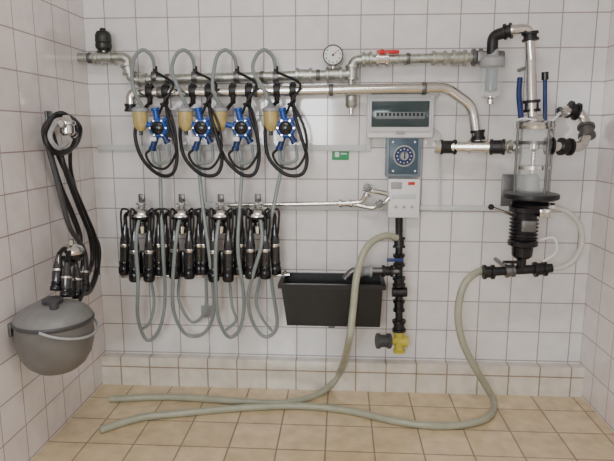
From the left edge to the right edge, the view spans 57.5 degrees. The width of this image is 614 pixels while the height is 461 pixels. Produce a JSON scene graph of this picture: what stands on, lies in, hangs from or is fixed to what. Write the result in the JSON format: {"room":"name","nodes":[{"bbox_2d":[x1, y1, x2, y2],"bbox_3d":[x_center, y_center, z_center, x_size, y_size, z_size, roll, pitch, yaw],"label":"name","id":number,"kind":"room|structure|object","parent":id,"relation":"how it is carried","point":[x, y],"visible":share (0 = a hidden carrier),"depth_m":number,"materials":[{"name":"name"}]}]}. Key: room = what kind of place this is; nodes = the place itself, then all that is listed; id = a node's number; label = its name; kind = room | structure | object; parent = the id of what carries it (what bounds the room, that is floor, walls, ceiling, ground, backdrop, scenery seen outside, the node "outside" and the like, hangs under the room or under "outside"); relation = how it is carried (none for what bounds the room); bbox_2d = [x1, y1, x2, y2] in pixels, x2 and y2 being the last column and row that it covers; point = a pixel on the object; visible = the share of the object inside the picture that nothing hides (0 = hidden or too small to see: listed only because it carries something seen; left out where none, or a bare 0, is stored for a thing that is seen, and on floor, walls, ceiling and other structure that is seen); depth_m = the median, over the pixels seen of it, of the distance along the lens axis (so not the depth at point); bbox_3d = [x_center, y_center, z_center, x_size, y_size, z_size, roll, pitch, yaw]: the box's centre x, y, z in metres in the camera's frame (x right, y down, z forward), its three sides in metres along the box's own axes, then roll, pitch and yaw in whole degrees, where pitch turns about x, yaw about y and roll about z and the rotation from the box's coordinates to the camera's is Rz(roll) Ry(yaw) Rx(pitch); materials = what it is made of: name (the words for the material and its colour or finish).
{"room":"farm building","nodes":[
{"label":"farm building","id":0,"kind":"room"},
{"bbox_2d":[0,0,105,460],"bbox_3d":[-1.225,-0.132,0.661,0.100,2.600,4.200,1,10,3],"label":"wall","id":1,"kind":"structure","parent":0,"point":[41,41],"depth_m":2.24,"materials":[{"name":"tile"}]},
{"bbox_2d":[8,284,98,375],"bbox_3d":[-0.923,0.381,2.151,0.312,0.296,0.385,6,12,30],"label":"bucket","id":2,"kind":"object","parent":1,"relation":"attached to","point":[53,335],"visible":0.98,"depth_m":2.01,"materials":[{"name":"plastic"}]},
{"bbox_2d":[41,111,100,298],"bbox_3d":[-1.006,-0.097,2.390,0.143,0.807,0.632,-2,10,-11],"label":"milking cluster","id":3,"kind":"object","parent":1,"relation":"attached to","point":[69,283],"visible":1,"depth_m":2.26,"materials":[{"name":"rubber"}]},
{"bbox_2d":[31,384,613,460],"bbox_3d":[0.027,1.211,0.822,2.609,0.100,4.400,1,10,3],"label":"floor","id":4,"kind":"structure","parent":0,"point":[522,428],"depth_m":2.43,"materials":[{"name":"tile"}]},
{"bbox_2d":[109,232,398,404],"bbox_3d":[-0.263,0.420,2.645,1.374,0.835,0.318,1,10,3],"label":"hose","id":5,"kind":"object","parent":4,"relation":"on","point":[365,249],"visible":0.93,"depth_m":2.66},
{"bbox_2d":[99,267,497,433],"bbox_3d":[-0.001,0.523,2.478,1.812,0.691,0.236,0,10,-2],"label":"hose","id":6,"kind":"object","parent":4,"relation":"on","point":[468,278],"visible":0.97,"depth_m":2.53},
{"bbox_2d":[82,0,611,363],"bbox_3d":[0.155,-0.492,2.701,2.609,2.600,0.100,1,10,3],"label":"wall","id":7,"kind":"structure","parent":0,"point":[522,317],"depth_m":2.69,"materials":[{"name":"tile"}]},
{"bbox_2d":[118,150,166,341],"bbox_3d":[-0.770,0.090,2.673,0.253,0.944,0.185,7,12,34],"label":"cluster","id":8,"kind":"object","parent":7,"relation":"attached to","point":[141,218],"visible":0.98,"depth_m":2.62,"materials":[{"name":"black plastic"}]},
{"bbox_2d":[130,48,178,177],"bbox_3d":[-0.686,-0.538,2.583,0.230,0.579,0.215,1,10,3],"label":"meter","id":9,"kind":"object","parent":7,"relation":"attached to","point":[165,128],"visible":1,"depth_m":2.53,"materials":[{"name":"black rubber"}]},
{"bbox_2d":[160,150,215,337],"bbox_3d":[-0.568,0.082,2.648,0.280,0.918,0.186,8,13,38],"label":"cluster","id":10,"kind":"object","parent":7,"relation":"attached to","point":[181,262],"visible":0.95,"depth_m":2.60,"materials":[{"name":"black plastic"}]},
{"bbox_2d":[170,48,223,177],"bbox_3d":[-0.486,-0.536,2.571,0.237,0.577,0.215,1,10,3],"label":"meter","id":11,"kind":"object","parent":7,"relation":"attached to","point":[206,128],"visible":0.99,"depth_m":2.52,"materials":[{"name":"black rubber"}]},
{"bbox_2d":[119,270,289,277],"bbox_3d":[-0.499,0.213,2.764,0.840,0.038,0.095,1,10,3],"label":"pipe","id":12,"kind":"object","parent":7,"relation":"attached to","point":[284,274],"depth_m":2.72,"materials":[{"name":"silver metal"}]},
{"bbox_2d":[201,305,211,317],"bbox_3d":[-0.506,0.412,2.842,0.062,0.063,0.014,1,10,3],"label":"wall socket","id":13,"kind":"object","parent":7,"relation":"attached to","point":[208,313],"visible":0.59,"depth_m":2.84,"materials":[{"name":"grey plastic"}]},
{"bbox_2d":[199,150,245,338],"bbox_3d":[-0.395,0.081,2.650,0.229,0.919,0.192,8,13,37],"label":"cluster","id":14,"kind":"object","parent":7,"relation":"attached to","point":[222,262],"visible":0.98,"depth_m":2.59,"materials":[{"name":"black plastic"}]},
{"bbox_2d":[211,48,260,177],"bbox_3d":[-0.316,-0.534,2.561,0.228,0.574,0.215,1,10,3],"label":"meter","id":15,"kind":"object","parent":7,"relation":"attached to","point":[241,127],"visible":0.95,"depth_m":2.51,"materials":[{"name":"black rubber"}]},
{"bbox_2d":[236,150,284,338],"bbox_3d":[-0.233,0.079,2.638,0.191,0.914,0.224,-9,13,-42],"label":"cluster","id":16,"kind":"object","parent":7,"relation":"attached to","point":[264,262],"visible":0.96,"depth_m":2.58,"materials":[{"name":"black plastic"}]},
{"bbox_2d":[251,48,308,177],"bbox_3d":[-0.116,-0.532,2.549,0.257,0.572,0.215,1,10,3],"label":"meter","id":17,"kind":"object","parent":7,"relation":"attached to","point":[285,127],"visible":0.98,"depth_m":2.50,"materials":[{"name":"black rubber"}]},
{"bbox_2d":[77,48,483,113],"bbox_3d":[-0.158,-0.682,2.576,1.917,0.290,0.116,1,10,3],"label":"vacuum pipeline","id":18,"kind":"object","parent":7,"relation":"attached to","point":[382,57],"visible":0.91,"depth_m":2.52,"materials":[{"name":"metal"}]},
{"bbox_2d":[95,28,111,51],"bbox_3d":[-0.934,-0.861,2.570,0.076,0.127,0.076,1,10,3],"label":"vacuum regulator","id":19,"kind":"object","parent":18,"relation":"attached to","point":[103,40],"visible":0.96,"depth_m":2.54,"materials":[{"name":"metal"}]},
{"bbox_2d":[323,44,342,68],"bbox_3d":[0.117,-0.771,2.513,0.092,0.122,0.038,1,10,3],"label":"gauge","id":20,"kind":"object","parent":18,"relation":"attached to","point":[332,54],"visible":1,"depth_m":2.50,"materials":[{"name":"metal"}]},
{"bbox_2d":[97,137,508,210],"bbox_3d":[-0.005,-0.291,2.685,2.030,0.394,0.019,1,10,3],"label":"cable trunking","id":21,"kind":"object","parent":7,"relation":"attached to","point":[367,147],"visible":0.48,"depth_m":2.68,"materials":[{"name":"grey plastic"}]},
{"bbox_2d":[228,182,390,209],"bbox_3d":[0.009,-0.170,2.673,0.775,0.136,0.120,2,10,9],"label":"mixer tap","id":22,"kind":"object","parent":7,"relation":"attached to","point":[367,188],"visible":0.99,"depth_m":2.65,"materials":[{"name":"silver metal"}]},
{"bbox_2d":[124,82,505,154],"bbox_3d":[0.032,-0.507,2.541,1.737,0.317,0.222,1,10,3],"label":"milk pipeline","id":23,"kind":"object","parent":7,"relation":"attached to","point":[476,144],"visible":0.89,"depth_m":2.47,"materials":[{"name":"silver metal"}]},
{"bbox_2d":[278,272,385,327],"bbox_3d":[0.119,0.340,2.680,0.492,0.227,0.230,1,10,3],"label":"wash trough","id":24,"kind":"object","parent":7,"relation":"attached to","point":[309,298],"visible":0.98,"depth_m":2.60,"materials":[{"name":"black plastic"}]},
{"bbox_2d":[332,151,348,159],"bbox_3d":[0.160,-0.362,2.670,0.081,0.052,0.004,1,10,3],"label":"sign","id":25,"kind":"object","parent":7,"relation":"attached to","point":[336,155],"visible":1,"depth_m":2.67,"materials":[{"name":"green plastic"}]},
{"bbox_2d":[101,353,583,396],"bbox_3d":[0.150,0.728,2.838,2.409,0.151,0.055,1,10,3],"label":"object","id":26,"kind":"structure","parent":7,"relation":"attached to","point":[227,371],"depth_m":2.81,"materials":[{"name":"tile"}]},
{"bbox_2d":[342,218,408,353],"bbox_3d":[0.337,0.267,2.632,0.306,0.653,0.190,-3,11,-19],"label":"drain manifold","id":27,"kind":"object","parent":7,"relation":"attached to","point":[399,290],"visible":0.93,"depth_m":2.63,"materials":[{"name":"black plastic"}]},
{"bbox_2d":[366,94,433,137],"bbox_3d":[0.427,-0.526,2.578,0.303,0.197,0.096,1,10,3],"label":"box","id":28,"kind":"object","parent":7,"relation":"attached to","point":[387,115],"visible":0.98,"depth_m":2.54,"materials":[{"name":"white plastic"}]},
{"bbox_2d":[385,138,420,176],"bbox_3d":[0.448,-0.345,2.609,0.161,0.189,0.096,1,10,3],"label":"controller","id":29,"kind":"object","parent":7,"relation":"attached to","point":[402,155],"visible":0.98,"depth_m":2.59,"materials":[{"name":"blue plastic"}]},
{"bbox_2d":[387,178,419,217],"bbox_3d":[0.456,-0.155,2.652,0.148,0.184,0.076,1,10,3],"label":"control box","id":30,"kind":"object","parent":7,"relation":"attached to","point":[404,193],"visible":1,"depth_m":2.62,"materials":[{"name":"white plastic"}]},
{"bbox_2d":[403,80,440,231],"bbox_3d":[0.547,-0.342,2.627,0.183,0.709,0.027,-1,10,-3],"label":"cable conduit","id":31,"kind":"object","parent":7,"relation":"attached to","point":[436,95],"visible":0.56,"depth_m":2.64,"materials":[{"name":"grey plastic"}]},
{"bbox_2d":[476,49,505,103],"bbox_3d":[0.805,-0.678,2.489,0.120,0.230,0.172,1,10,3],"label":"filter","id":32,"kind":"object","parent":7,"relation":"attached to","point":[496,60],"visible":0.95,"depth_m":2.43,"materials":[{"name":"clear plastic"}]},
{"bbox_2d":[482,203,555,278],"bbox_3d":[0.897,0.040,2.494,0.266,0.348,0.320,-7,12,-34],"label":"pump","id":33,"kind":"object","parent":7,"relation":"attached to","point":[522,240],"visible":0.98,"depth_m":2.42,"materials":[{"name":"black plastic"}]},
{"bbox_2d":[540,205,584,271],"bbox_3d":[1.119,0.035,2.439,0.204,0.298,0.043,-1,10,-4],"label":"hose","id":34,"kind":"object","parent":33,"relation":"attached to","point":[566,211],"visible":0.95,"depth_m":2.44,"materials":[{"name":"white plastic"}]},
{"bbox_2d":[488,112,560,216],"bbox_3d":[0.974,-0.288,2.450,0.271,0.450,0.373,5,11,28],"label":"receiver","id":35,"kind":"object","parent":7,"relation":"attached to","point":[518,190],"visible":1,"depth_m":2.37,"materials":[{"name":"clear glass"}]},
{"bbox_2d":[486,22,548,120],"bbox_3d":[0.910,-0.672,2.435,0.228,0.433,0.197,-5,11,-25],"label":"pipe","id":36,"kind":"object","parent":35,"relation":"on","point":[531,104],"visible":0.98,"depth_m":2.39,"materials":[{"name":"silver metal"}]},
{"bbox_2d":[543,100,595,155],"bbox_3d":[1.147,-0.444,2.422,0.176,0.238,0.318,8,13,38],"label":"pipe","id":37,"kind":"object","parent":7,"relation":"attached to","point":[562,146],"visible":0.95,"depth_m":2.41,"materials":[{"name":"silver metal"}]},
{"bbox_2d":[580,0,613,431],"bbox_3d":[1.280,-0.106,0.514,0.100,2.600,4.200,1,10,3],"label":"wall","id":38,"kind":"structure","parent":0,"point":[597,345],"depth_m":2.54,"materials":[{"name":"tile"}]}
]}

